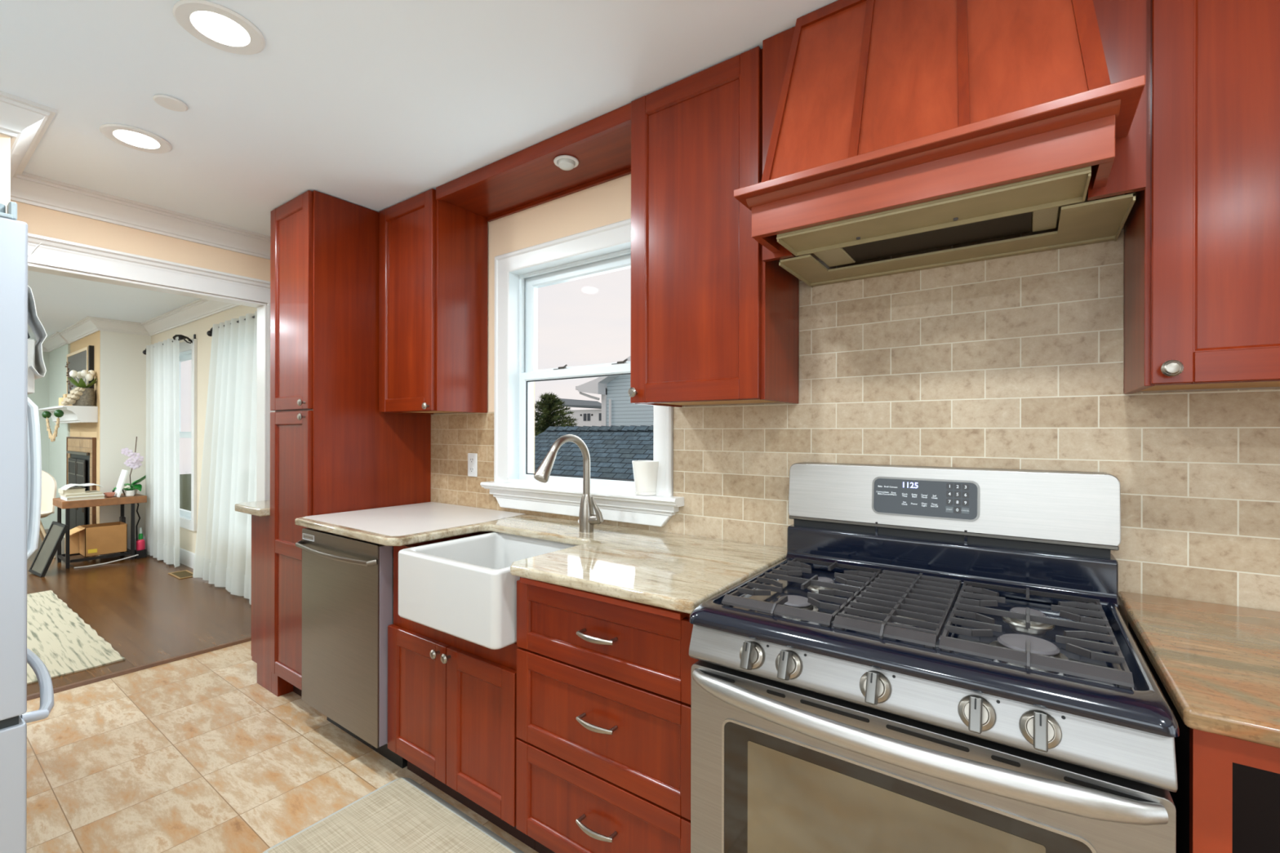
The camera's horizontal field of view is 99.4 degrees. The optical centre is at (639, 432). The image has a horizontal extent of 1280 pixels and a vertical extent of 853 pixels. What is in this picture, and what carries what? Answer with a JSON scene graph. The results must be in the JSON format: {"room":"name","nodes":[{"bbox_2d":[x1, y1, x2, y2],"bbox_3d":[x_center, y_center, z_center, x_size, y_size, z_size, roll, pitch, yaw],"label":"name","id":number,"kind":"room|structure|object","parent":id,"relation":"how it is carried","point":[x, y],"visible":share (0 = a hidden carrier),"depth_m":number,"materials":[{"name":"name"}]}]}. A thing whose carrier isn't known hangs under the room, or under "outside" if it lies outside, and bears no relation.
{"room":"kitchen","nodes":[
{"label":"kitchen","id":0,"kind":"room"},
{"bbox_2d":[0,133,10,213],"bbox_3d":[-2.746,0.096,1.637,0.850,2.376,1.029,0,0,35],"label":"wall","id":1,"kind":"structure","parent":0,"point":[5,140],"depth_m":1.80,"materials":[{"name":"beige paint"}]},
{"bbox_2d":[0,90,270,259],"bbox_3d":[-2.240,-1.038,2.187,0.852,0.105,2.489,0,0,35],"label":"trim","id":2,"kind":"structure","parent":1,"relation":"attached to","point":[26,122],"depth_m":2.46,"materials":[{"name":"white paint"}]},
{"bbox_2d":[27,351,49,529],"bbox_3d":[-8.900,0.020,5.631,0.150,2.500,3.800,0,0,35],"label":"wall","id":3,"kind":"structure","parent":0,"point":[41,396],"depth_m":7.08,"materials":[{"name":"grey"}]},
{"bbox_2d":[48,330,151,555],"bbox_3d":[-6.558,0.025,6.529,2.725,2.500,0.420,0,0,35],"label":"wall","id":4,"kind":"structure","parent":0,"point":[122,406],"depth_m":5.76,"materials":[{"name":"white paint"}]},
{"bbox_2d":[38,405,97,423],"bbox_3d":[-6.263,-0.187,5.928,1.382,0.166,0.252,0,0,35],"label":"mantel shelf","id":5,"kind":"object","parent":4,"relation":"attached to","point":[72,414],"visible":0.85,"depth_m":5.60,"materials":[{"name":"white paint"}]},
{"bbox_2d":[41,409,63,441],"bbox_3d":[-6.111,-0.066,5.644,0.748,0.328,0.072,0,0,35],"label":"garland","id":6,"kind":"object","parent":5,"relation":"hanging from","point":[58,413],"visible":1,"depth_m":5.57,"materials":[{"name":"green plant"}]},
{"bbox_2d":[58,397,62,405],"bbox_3d":[-6.016,-0.324,5.672,0.084,0.107,0.084,0,0,35],"label":"candle","id":7,"kind":"object","parent":5,"relation":"on","point":[60,399],"visible":0.37,"depth_m":5.63,"materials":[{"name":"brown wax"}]},
{"bbox_2d":[62,361,73,405],"bbox_3d":[-5.931,-0.502,5.654,0.100,0.462,0.100,0,0,35],"label":"bud vase","id":8,"kind":"object","parent":5,"relation":"on","point":[67,364],"visible":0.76,"depth_m":5.63,"materials":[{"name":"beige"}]},
{"bbox_2d":[60,369,97,406],"bbox_3d":[-5.743,-0.460,5.565,0.204,0.381,0.256,0,0,8],"label":"tulip vase","id":9,"kind":"object","parent":5,"relation":"on","point":[81,395],"visible":0.99,"depth_m":5.55,"materials":[{"name":"grey stone"}]},
{"bbox_2d":[60,386,84,405],"bbox_3d":[-5.751,-0.367,5.508,0.120,0.195,0.169,0,0,35],"label":"chain","id":10,"kind":"object","parent":9,"relation":"hanging from","point":[76,397],"depth_m":5.51,"materials":[{"name":"beige"}]},
{"bbox_2d":[66,345,93,394],"bbox_3d":[-6.251,-0.619,6.052,1.175,0.590,0.038,0,0,35],"label":"mirror","id":11,"kind":"object","parent":4,"relation":"attached to","point":[82,359],"visible":0.38,"depth_m":5.95,"materials":[{"name":"beige wood"}]},
{"bbox_2d":[66,436,96,529],"bbox_3d":[-6.239,0.663,6.031,1.339,1.218,0.054,0,0,35],"label":"fireplace","id":12,"kind":"object","parent":4,"relation":"attached to","point":[81,452],"visible":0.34,"depth_m":5.89,"materials":[{"name":"black metal"}]},
{"bbox_2d":[99,537,145,555],"bbox_3d":[-5.443,1.203,5.737,0.014,0.141,0.385,0,0,35],"label":"baseboard","id":13,"kind":"structure","parent":4,"relation":"attached to","point":[144,538],"depth_m":5.76,"materials":[{"name":"white"}]},
{"bbox_2d":[35,298,239,351],"bbox_3d":[-5.788,-1.105,5.344,7.958,0.116,3.217,0,0,5],"label":"trim","id":14,"kind":"structure","parent":4,"relation":"attached to","point":[200,308],"depth_m":5.59,"materials":[{"name":"white paint"}]},
{"bbox_2d":[27,270,199,341],"bbox_3d":[-5.953,-1.213,3.879,6.980,0.100,4.360,0,0,35],"label":"ceiling","id":15,"kind":"structure","parent":0,"point":[61,302],"depth_m":4.82,"materials":[{"name":"white paint"}]},
{"bbox_2d":[10,200,270,305],"bbox_3d":[-2.339,0.097,2.864,0.090,2.376,1.500,0,0,35],"label":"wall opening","id":16,"kind":"structure","parent":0,"point":[41,221],"depth_m":2.63,"materials":[{"name":"beige paint"}]},
{"bbox_2d":[27,233,270,307],"bbox_3d":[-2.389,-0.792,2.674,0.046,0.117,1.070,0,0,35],"label":"trim","id":17,"kind":"structure","parent":16,"relation":"attached to","point":[53,252],"depth_m":2.63,"materials":[{"name":"white wood"}]},
{"bbox_2d":[256,305,267,501],"bbox_3d":[-2.164,0.283,3.105,0.116,2.005,0.013,0,0,35],"label":"trim","id":18,"kind":"structure","parent":16,"relation":"attached to","point":[262,312],"depth_m":3.09,"materials":[{"name":"white wood"}]},
{"bbox_2d":[266,302,275,500],"bbox_3d":[-2.094,0.276,3.116,0.017,2.018,0.085,0,0,35],"label":"trim","id":19,"kind":"structure","parent":16,"relation":"attached to","point":[268,304],"depth_m":3.08,"materials":[{"name":"white"}]},
{"bbox_2d":[151,305,257,553],"bbox_3d":[-4.758,0.004,5.561,6.980,2.650,0.090,0,0,35],"label":"wall","id":20,"kind":"structure","parent":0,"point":[200,327],"depth_m":5.01,"materials":[{"name":"beige paint"}]},
{"bbox_2d":[142,333,195,355],"bbox_3d":[-4.687,-0.841,5.356,1.270,0.160,0.172,0,0,35],"label":"curtain rod","id":21,"kind":"object","parent":20,"relation":"attached to","point":[181,337],"visible":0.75,"depth_m":5.03,"materials":[{"name":"black metal"}]},
{"bbox_2d":[145,337,179,568],"bbox_3d":[-4.716,0.185,5.351,1.024,2.161,0.060,0,0,35],"label":"sheer curtain","id":22,"kind":"object","parent":21,"relation":"hanging from","point":[162,362],"visible":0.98,"depth_m":5.35,"materials":[{"name":"fabric"}]},
{"bbox_2d":[179,547,195,568],"bbox_3d":[-3.644,1.207,4.703,4.145,0.141,0.014,0,0,35],"label":"baseboard","id":23,"kind":"structure","parent":20,"relation":"attached to","point":[186,557],"depth_m":5.18,"materials":[{"name":"white"}]},
{"bbox_2d":[179,338,196,531],"bbox_3d":[-4.518,0.025,5.381,1.000,1.790,0.126,0,0,35],"label":"window","id":24,"kind":"structure","parent":20,"relation":"attached to","point":[188,519],"depth_m":5.07,"materials":[{"name":"white"}]},
{"bbox_2d":[206,315,254,336],"bbox_3d":[-2.898,-0.847,4.068,1.860,0.076,0.052,0,0,35],"label":"curtain rod","id":25,"kind":"object","parent":20,"relation":"attached to","point":[209,333],"visible":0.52,"depth_m":4.57,"materials":[{"name":"black metal"}]},
{"bbox_2d":[192,311,257,604],"bbox_3d":[-3.055,0.189,4.169,2.029,2.161,0.074,0,0,35],"label":"sheer curtain","id":26,"kind":"object","parent":25,"relation":"hanging from","point":[223,548],"visible":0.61,"depth_m":4.32,"materials":[{"name":"fabric"}]},
{"bbox_2d":[26,528,538,852],"bbox_3d":[-3.552,1.305,2.068,13.000,0.054,4.200,0,0,35],"label":"floor","id":27,"kind":"structure","parent":0,"point":[193,754],"depth_m":2.24,"materials":[{"name":"tile"}]},
{"bbox_2d":[0,201,53,852],"bbox_3d":[-1.979,0.375,1.178,0.913,1.782,0.932,0,0,35],"label":"refrigerator","id":28,"kind":"object","parent":27,"relation":"on","point":[20,454],"visible":1,"depth_m":1.21,"materials":[{"name":"grey metal"}]},
{"bbox_2d":[27,338,35,394],"bbox_3d":[-1.579,-0.159,1.387,0.120,0.150,0.030,0,0,35],"label":"wall calendar","id":29,"kind":"object","parent":28,"relation":"attached to","point":[31,343],"visible":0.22,"depth_m":1.36,"materials":[{"name":"white paper"}]},
{"bbox_2d":[27,242,41,258],"bbox_3d":[-1.567,-0.412,1.385,0.140,0.127,0.038,0,0,35],"label":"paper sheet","id":30,"kind":"object","parent":28,"relation":"attached to","point":[37,246],"visible":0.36,"depth_m":1.36,"materials":[{"name":"white paper"}]},
{"bbox_2d":[39,470,57,557],"bbox_3d":[-6.204,0.815,5.454,0.417,0.917,0.468,0,0,35],"label":"shell chair","id":31,"kind":"object","parent":27,"relation":"on","point":[49,486],"visible":0.32,"depth_m":5.65,"materials":[{"name":"beige plastic"}]},
{"bbox_2d":[28,521,68,577],"bbox_3d":[-5.341,1.051,4.900,0.320,0.456,0.171,0,0,28],"label":"picture frame","id":32,"kind":"object","parent":27,"relation":"on","point":[40,566],"visible":1,"depth_m":4.88,"materials":[{"name":"black metal"}]},
{"bbox_2d":[69,531,79,554],"bbox_3d":[-5.505,1.085,5.446,0.080,0.215,0.360,0,0,35],"label":"cardboard box","id":33,"kind":"object","parent":27,"relation":"on","point":[73,539],"visible":0.06,"depth_m":5.32,"materials":[{"name":"brown cardboard"}]},
{"bbox_2d":[26,590,124,684],"bbox_3d":[-4.150,1.270,3.220,2.260,0.012,1.184,0,0,35],"label":"area rug","id":34,"kind":"object","parent":27,"relation":"on","point":[56,634],"visible":0.66,"depth_m":3.30,"materials":[{"name":"beige fabric"}]},
{"bbox_2d":[69,521,127,556],"bbox_3d":[-5.352,1.056,5.344,0.268,0.275,0.400,0,0,35],"label":"cardboard box","id":35,"kind":"object","parent":27,"relation":"on","point":[100,539],"visible":0.96,"depth_m":5.31,"materials":[{"name":"brown cardboard"}]},
{"bbox_2d":[53,493,146,568],"bbox_3d":[-5.370,0.959,5.403,0.470,0.630,0.595,0,0,35],"label":"desk","id":36,"kind":"object","parent":27,"relation":"on","point":[60,504],"visible":0.8,"depth_m":5.28,"materials":[{"name":"brown wood"}]},
{"bbox_2d":[60,494,105,501],"bbox_3d":[-5.409,0.627,5.269,0.300,0.034,0.260,0,0,35],"label":"book","id":37,"kind":"object","parent":36,"relation":"on","point":[100,496],"visible":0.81,"depth_m":5.18,"materials":[{"name":"white paper"}]},
{"bbox_2d":[59,490,102,497],"bbox_3d":[-5.426,0.597,5.271,0.290,0.026,0.255,0,0,35],"label":"book","id":38,"kind":"object","parent":37,"relation":"on","point":[87,492],"visible":0.86,"depth_m":5.20,"materials":[{"name":"beige paper"}]},
{"bbox_2d":[57,487,85,493],"bbox_3d":[-5.481,0.564,5.237,0.220,0.040,0.155,0,0,35],"label":"book","id":39,"kind":"object","parent":38,"relation":"on","point":[74,490],"visible":1,"depth_m":5.18,"materials":[{"name":"beige paper"}]},
{"bbox_2d":[61,483,103,490],"bbox_3d":[-5.434,0.525,5.286,0.240,0.044,0.260,0,0,35],"label":"open book","id":40,"kind":"object","parent":39,"relation":"on","point":[65,487],"visible":1,"depth_m":5.24,"materials":[{"name":"white paper"}]},
{"bbox_2d":[103,492,115,497],"bbox_3d":[-5.251,0.620,5.371,0.084,0.046,0.084,0,0,35],"label":"clay bowl","id":41,"kind":"object","parent":36,"relation":"on","point":[107,494],"visible":0.99,"depth_m":5.35,"materials":[{"name":"brown ceramic"}]},
{"bbox_2d":[114,469,128,497],"bbox_3d":[-5.209,0.512,5.447,0.180,0.265,0.083,0,0,35],"label":"picture frame","id":42,"kind":"object","parent":36,"relation":"on","point":[123,474],"visible":0.87,"depth_m":5.42,"materials":[{"name":"white"}]},
{"bbox_2d":[119,516,125,523],"bbox_3d":[-5.369,1.035,5.629,0.090,0.314,0.032,0,0,35],"label":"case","id":43,"kind":"object","parent":36,"relation":"on","point":[122,519],"visible":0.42,"depth_m":5.61,"materials":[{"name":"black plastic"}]},
{"bbox_2d":[112,436,146,494],"bbox_3d":[-5.229,0.344,5.564,0.304,0.599,0.267,0,0,35],"label":"potted orchid","id":44,"kind":"object","parent":36,"relation":"on","point":[135,464],"visible":0.89,"depth_m":5.57,"materials":[{"name":"white plant"}]},
{"bbox_2d":[122,484,138,496],"bbox_3d":[-5.127,0.586,5.454,0.134,0.115,0.137,0,0,35],"label":"potted plant","id":45,"kind":"object","parent":36,"relation":"on","point":[130,491],"visible":1,"depth_m":5.43,"materials":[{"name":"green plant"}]},
{"bbox_2d":[135,502,140,541],"bbox_3d":[-5.359,0.975,5.790,0.024,0.595,0.039,0,0,13],"label":"power cord","id":46,"kind":"object","parent":36,"relation":"hanging from","point":[137,503],"visible":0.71,"depth_m":5.79,"materials":[{"name":"black plastic"}]},
{"bbox_2d":[74,554,138,568],"bbox_3d":[-5.153,1.248,5.251,0.032,0.052,0.453,0,0,35],"label":"power cord","id":47,"kind":"object","parent":27,"relation":"on","point":[136,554],"visible":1,"depth_m":5.25,"materials":[{"name":"grey plastic"}]},
{"bbox_2d":[26,636,251,700],"bbox_3d":[-3.407,1.285,1.964,0.047,0.034,4.199,0,0,35],"label":"trim","id":48,"kind":"structure","parent":27,"relation":"on","point":[108,676],"depth_m":2.93,"materials":[{"name":"brown wood"}]},
{"bbox_2d":[134,527,146,559],"bbox_3d":[-5.077,1.122,5.513,0.080,0.306,0.075,0,0,35],"label":"spray bottle","id":49,"kind":"object","parent":27,"relation":"on","point":[140,543],"visible":0.98,"depth_m":5.50,"materials":[{"name":"red plastic"}]},
{"bbox_2d":[168,569,192,578],"bbox_3d":[-4.093,1.274,4.862,0.320,0.006,0.135,0,0,35],"label":"floor vent","id":50,"kind":"object","parent":27,"relation":"in","point":[182,574],"visible":0.86,"depth_m":4.86,"materials":[{"name":"gold metal"}]},
{"bbox_2d":[251,515,271,692],"bbox_3d":[-1.753,0.850,2.998,0.268,0.872,0.597,0,0,35],"label":"base cabinet","id":51,"kind":"object","parent":27,"relation":"on","point":[260,526],"visible":0.27,"depth_m":2.75,"materials":[{"name":"brown wood"}]},
{"bbox_2d":[235,500,270,516],"bbox_3d":[-1.798,0.391,2.996,0.358,0.038,0.654,0,0,35],"label":"granite ledge","id":52,"kind":"object","parent":51,"relation":"on","point":[260,508],"visible":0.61,"depth_m":2.72,"materials":[{"name":"beige stone"}]},
{"bbox_2d":[269,190,431,697],"bbox_3d":[-1.480,0.101,2.778,0.430,2.372,0.641,0,0,35],"label":"pantry cabinet","id":53,"kind":"object","parent":27,"relation":"on","point":[332,450],"visible":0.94,"depth_m":2.56,"materials":[{"name":"brown wood"}]},
{"bbox_2d":[295,527,407,768],"bbox_3d":[-1.041,0.852,2.406,0.625,0.872,0.679,0,0,35],"label":"dishwasher","id":54,"kind":"object","parent":27,"relation":"on","point":[348,582],"visible":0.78,"depth_m":2.12,"materials":[{"name":"grey metal"}]},
{"bbox_2d":[386,546,393,744],"bbox_3d":[-1.012,0.804,2.452,0.603,0.768,0.570,0,0,35],"label":"panel","id":55,"kind":"object","parent":54,"relation":"in","point":[391,572],"depth_m":2.03,"materials":[{"name":"grey"}]},
{"bbox_2d":[262,777,524,852],"bbox_3d":[-0.448,1.280,1.424,1.435,0.018,0.500,0,0,35],"label":"kitchen mat","id":56,"kind":"object","parent":27,"relation":"on","point":[402,815],"visible":1,"depth_m":1.73,"materials":[{"name":"grey fabric"}]},
{"bbox_2d":[387,531,535,849],"bbox_3d":[-0.482,0.853,2.050,0.694,0.872,0.650,0,0,35],"label":"base cabinet","id":57,"kind":"object","parent":27,"relation":"on","point":[452,700],"visible":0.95,"depth_m":1.78,"materials":[{"name":"brown wood"}]},
{"bbox_2d":[294,514,786,613],"bbox_3d":[-0.505,0.388,2.047,2.002,0.030,0.686,0,0,35],"label":"countertop","id":58,"kind":"structure","parent":57,"relation":"on","point":[677,572],"depth_m":1.61,"materials":[{"name":"beige stone"}]},
{"bbox_2d":[303,502,525,536],"bbox_3d":[-0.990,0.372,2.412,0.757,0.001,0.648,0,0,35],"label":"sheet","id":59,"kind":"object","parent":58,"relation":"on","point":[406,519],"visible":1,"depth_m":2.37,"materials":[{"name":"white paper"}]},
{"bbox_2d":[398,532,577,649],"bbox_3d":[-0.494,0.519,1.898,0.522,0.230,0.462,0,0,35],"label":"farmhouse sink","id":60,"kind":"object","parent":58,"relation":"in","point":[465,588],"visible":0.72,"depth_m":1.72,"materials":[{"name":"white ceramic"}]},
{"bbox_2d":[533,434,603,533],"bbox_3d":[-0.248,0.191,1.943,0.115,0.368,0.282,0,0,35],"label":"kitchen faucet","id":61,"kind":"object","parent":58,"relation":"on","point":[587,517],"visible":1,"depth_m":2.02,"materials":[{"name":"silver metal"}]},
{"bbox_2d":[515,577,699,852],"bbox_3d":[0.059,0.853,1.663,0.632,0.875,0.654,0,0,35],"label":"base cabinet","id":62,"kind":"object","parent":27,"relation":"on","point":[604,682],"visible":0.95,"depth_m":1.42,"materials":[{"name":"brown wood"}]},
{"bbox_2d":[688,462,1179,852],"bbox_3d":[0.598,0.678,1.206,0.772,1.166,0.770,0,0,35],"label":"gas range","id":63,"kind":"object","parent":27,"relation":"on","point":[935,660],"visible":1,"depth_m":1.02,"materials":[{"name":"silver metal"}]},
{"bbox_2d":[688,557,1179,738],"bbox_3d":[0.589,0.400,1.192,0.760,0.048,0.627,0,0,35],"label":"cooktop","id":64,"kind":"object","parent":63,"relation":"in","point":[1111,706],"depth_m":0.98,"materials":[{"name":"black metal"}]},
{"bbox_2d":[1128,622,1279,852],"bbox_3d":[1.467,0.856,0.680,1.213,0.876,0.622,0,0,35],"label":"base cabinet","id":65,"kind":"object","parent":27,"relation":"on","point":[1226,799],"visible":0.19,"depth_m":0.79,"materials":[{"name":"brown wood"}]},
{"bbox_2d":[1118,591,1279,748],"bbox_3d":[1.444,0.393,0.662,1.232,0.030,0.681,0,0,35],"label":"countertop","id":66,"kind":"structure","parent":65,"relation":"on","point":[1218,665],"depth_m":0.90,"materials":[{"name":"beige stone"}]},
{"bbox_2d":[0,0,837,235],"bbox_3d":[-0.425,-1.133,0.436,6.020,0.109,3.560,0,0,35],"label":"ceiling","id":67,"kind":"structure","parent":0,"point":[377,105],"depth_m":1.69,"materials":[{"name":"white paint"}]},
{"bbox_2d":[99,123,172,153],"bbox_3d":[-1.864,-1.085,2.011,0.198,0.008,0.198,0,0,35],"label":"recessed light","id":68,"kind":"object","parent":67,"relation":"in","point":[132,137],"visible":1,"depth_m":2.00,"materials":[{"name":"white"}]},
{"bbox_2d":[113,129,159,148],"bbox_3d":[-1.864,-1.087,2.011,0.127,0.005,0.127,0,0,35],"label":"diffuser","id":69,"kind":"object","parent":68,"relation":"attached to","point":[131,138],"depth_m":2.01,"materials":[{"name":"white plastic"}]},
{"bbox_2d":[172,0,265,54],"bbox_3d":[-1.127,-1.084,1.459,0.198,0.008,0.198,0,0,35],"label":"recessed light","id":70,"kind":"object","parent":67,"relation":"in","point":[216,25],"visible":1,"depth_m":1.45,"materials":[{"name":"white"}]},
{"bbox_2d":[190,11,249,46],"bbox_3d":[-1.127,-1.085,1.459,0.127,0.005,0.127,0,0,35],"label":"diffuser","id":71,"kind":"object","parent":70,"relation":"attached to","point":[218,28],"depth_m":1.46,"materials":[{"name":"white plastic"}]},
{"bbox_2d":[435,102,631,222],"bbox_3d":[-0.379,-1.053,2.210,1.083,0.061,0.293,0,0,35],"label":"window valance","id":72,"kind":"object","parent":67,"relation":"attached to","point":[527,178],"visible":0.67,"depth_m":2.17,"materials":[{"name":"brown wood"}]},
{"bbox_2d":[553,155,578,170],"bbox_3d":[-0.282,-1.023,2.077,0.096,0.030,0.096,0,0,35],"label":"recessed light","id":73,"kind":"object","parent":72,"relation":"attached to","point":[566,162],"visible":1,"depth_m":2.06,"materials":[{"name":"white"}]},
{"bbox_2d":[733,0,1146,262],"bbox_3d":[0.606,-0.778,1.200,0.781,0.608,0.209,0,0,35],"label":"range hood","id":74,"kind":"object","parent":67,"relation":"attached to","point":[869,106],"visible":0.97,"depth_m":1.14,"materials":[{"name":"brown wood"}]},
{"bbox_2d":[776,165,1135,287],"bbox_3d":[0.720,-0.478,1.338,0.730,0.040,0.422,0,0,35],"label":"hood insert","id":75,"kind":"object","parent":74,"relation":"in","point":[1014,208],"visible":1,"depth_m":1.29,"materials":[{"name":"beige"}]},
{"bbox_2d":[433,173,1279,626],"bbox_3d":[0.558,0.016,1.821,6.020,2.650,0.160,0,0,35],"label":"wall","id":76,"kind":"structure","parent":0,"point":[608,202],"depth_m":2.40,"materials":[{"name":"beige paint"}]},
{"bbox_2d":[378,188,487,414],"bbox_3d":[-1.020,-0.590,2.637,0.455,0.989,0.324,0,0,35],"label":"upper cabinet","id":77,"kind":"object","parent":76,"relation":"attached to","point":[433,253],"visible":0.98,"depth_m":2.52,"materials":[{"name":"brown wood"}]},
{"bbox_2d":[480,217,684,526],"bbox_3d":[-0.249,-0.242,2.344,1.080,1.191,0.224,0,0,35],"label":"window","id":78,"kind":"structure","parent":76,"relation":"attached to","point":[519,274],"depth_m":2.45,"materials":[{"name":"white wood"}]},
{"bbox_2d":[631,460,658,495],"bbox_3d":[0.023,0.174,2.073,0.107,0.128,0.107,0,0,35],"label":"flower pot","id":79,"kind":"object","parent":78,"relation":"on","point":[645,472],"visible":0.93,"depth_m":2.03,"materials":[{"name":"white ceramic"}]},
{"bbox_2d":[627,45,798,407],"bbox_3d":[0.232,-0.587,1.746,0.456,0.989,0.324,0,0,35],"label":"upper cabinet","id":80,"kind":"object","parent":76,"relation":"attached to","point":[713,322],"visible":0.96,"depth_m":1.64,"materials":[{"name":"brown wood"}]},
{"bbox_2d":[431,217,1279,611],"bbox_3d":[0.596,-0.074,1.691,4.208,0.930,0.008,0,0,35],"label":"tiled wall","id":81,"kind":"structure","parent":76,"relation":"attached to","point":[1015,362],"depth_m":1.43,"materials":[{"name":"beige tile"}]},
{"bbox_2d":[467,453,477,476],"bbox_3d":[-0.833,0.162,2.697,0.070,0.116,0.009,0,0,35],"label":"wall outlet","id":82,"kind":"object","parent":81,"relation":"attached to","point":[472,457],"visible":1,"depth_m":2.69,"materials":[{"name":"white plastic"}]},
{"bbox_2d":[469,466,474,472],"bbox_3d":[-0.835,0.186,2.694,0.034,0.028,0.002,0,0,35],"label":"socket","id":83,"kind":"object","parent":82,"relation":"attached to","point":[471,468],"depth_m":2.69,"materials":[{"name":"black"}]},
{"bbox_2d":[469,457,474,462],"bbox_3d":[-0.835,0.138,2.694,0.034,0.028,0.002,0,0,35],"label":"socket","id":84,"kind":"object","parent":82,"relation":"attached to","point":[471,459],"depth_m":2.69,"materials":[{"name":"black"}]},
{"bbox_2d":[1124,0,1279,394],"bbox_3d":[1.392,-0.584,0.921,0.820,0.989,0.324,0,0,35],"label":"upper cabinet","id":85,"kind":"object","parent":76,"relation":"attached to","point":[1202,237],"visible":1,"depth_m":1.01,"materials":[{"name":"brown wood"}]},
{"label":"outside","id":86,"kind":"structure","parent":0,"visible":0},
{"bbox_2d":[179,473,191,511],"bbox_3d":[4.559,3.850,41.931,80.000,0.100,69.830,0,0,35],"label":"ground","id":87,"kind":"structure","parent":86,"point":[184,479],"depth_m":33.96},
{"bbox_2d":[534,391,577,435],"bbox_3d":[-4.780,0.817,27.712,5.097,5.925,5.187,0,0,2],"label":"conifer tree","id":88,"kind":"object","parent":87,"relation":"on","point":[550,415],"visible":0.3,"depth_m":27.43,"materials":[{"name":"green plant"}]},
{"bbox_2d":[560,398,601,426],"bbox_3d":[-2.757,0.284,50.783,9.000,7.000,6.900,0,0,35],"label":"house","id":89,"kind":"structure","parent":87,"relation":"on","point":[591,418],"depth_m":48.80,"materials":[{"name":"white"}]},
{"bbox_2d":[534,425,653,479],"bbox_3d":[1.927,1.832,9.337,12.500,3.925,7.600,0,0,35],"label":"garage roof","id":90,"kind":"structure","parent":87,"relation":"on","point":[612,450],"depth_m":10.33,"materials":[{"name":"grey"}]},
{"bbox_2d":[575,355,653,426],"bbox_3d":[6.108,-0.846,16.032,15.460,9.300,6.650,0,0,35],"label":"house","id":91,"kind":"structure","parent":87,"relation":"on","point":[617,410],"depth_m":17.31,"materials":[{"name":"white"}]},
{"bbox_3d":[-1.566,-0.363,1.370,0.040,0.020,0.018,0,0,35],"label":"clip","id":92,"kind":"object","parent":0,"visible":0},
{"bbox_2d":[27,285,47,379],"bbox_3d":[-1.548,-0.254,1.378,0.140,0.230,0.040,0,0,35],"label":"paper sheet","id":93,"kind":"object","parent":92,"relation":"hanging from","point":[40,370],"visible":0.68,"depth_m":1.37,"materials":[{"name":"white paper"}]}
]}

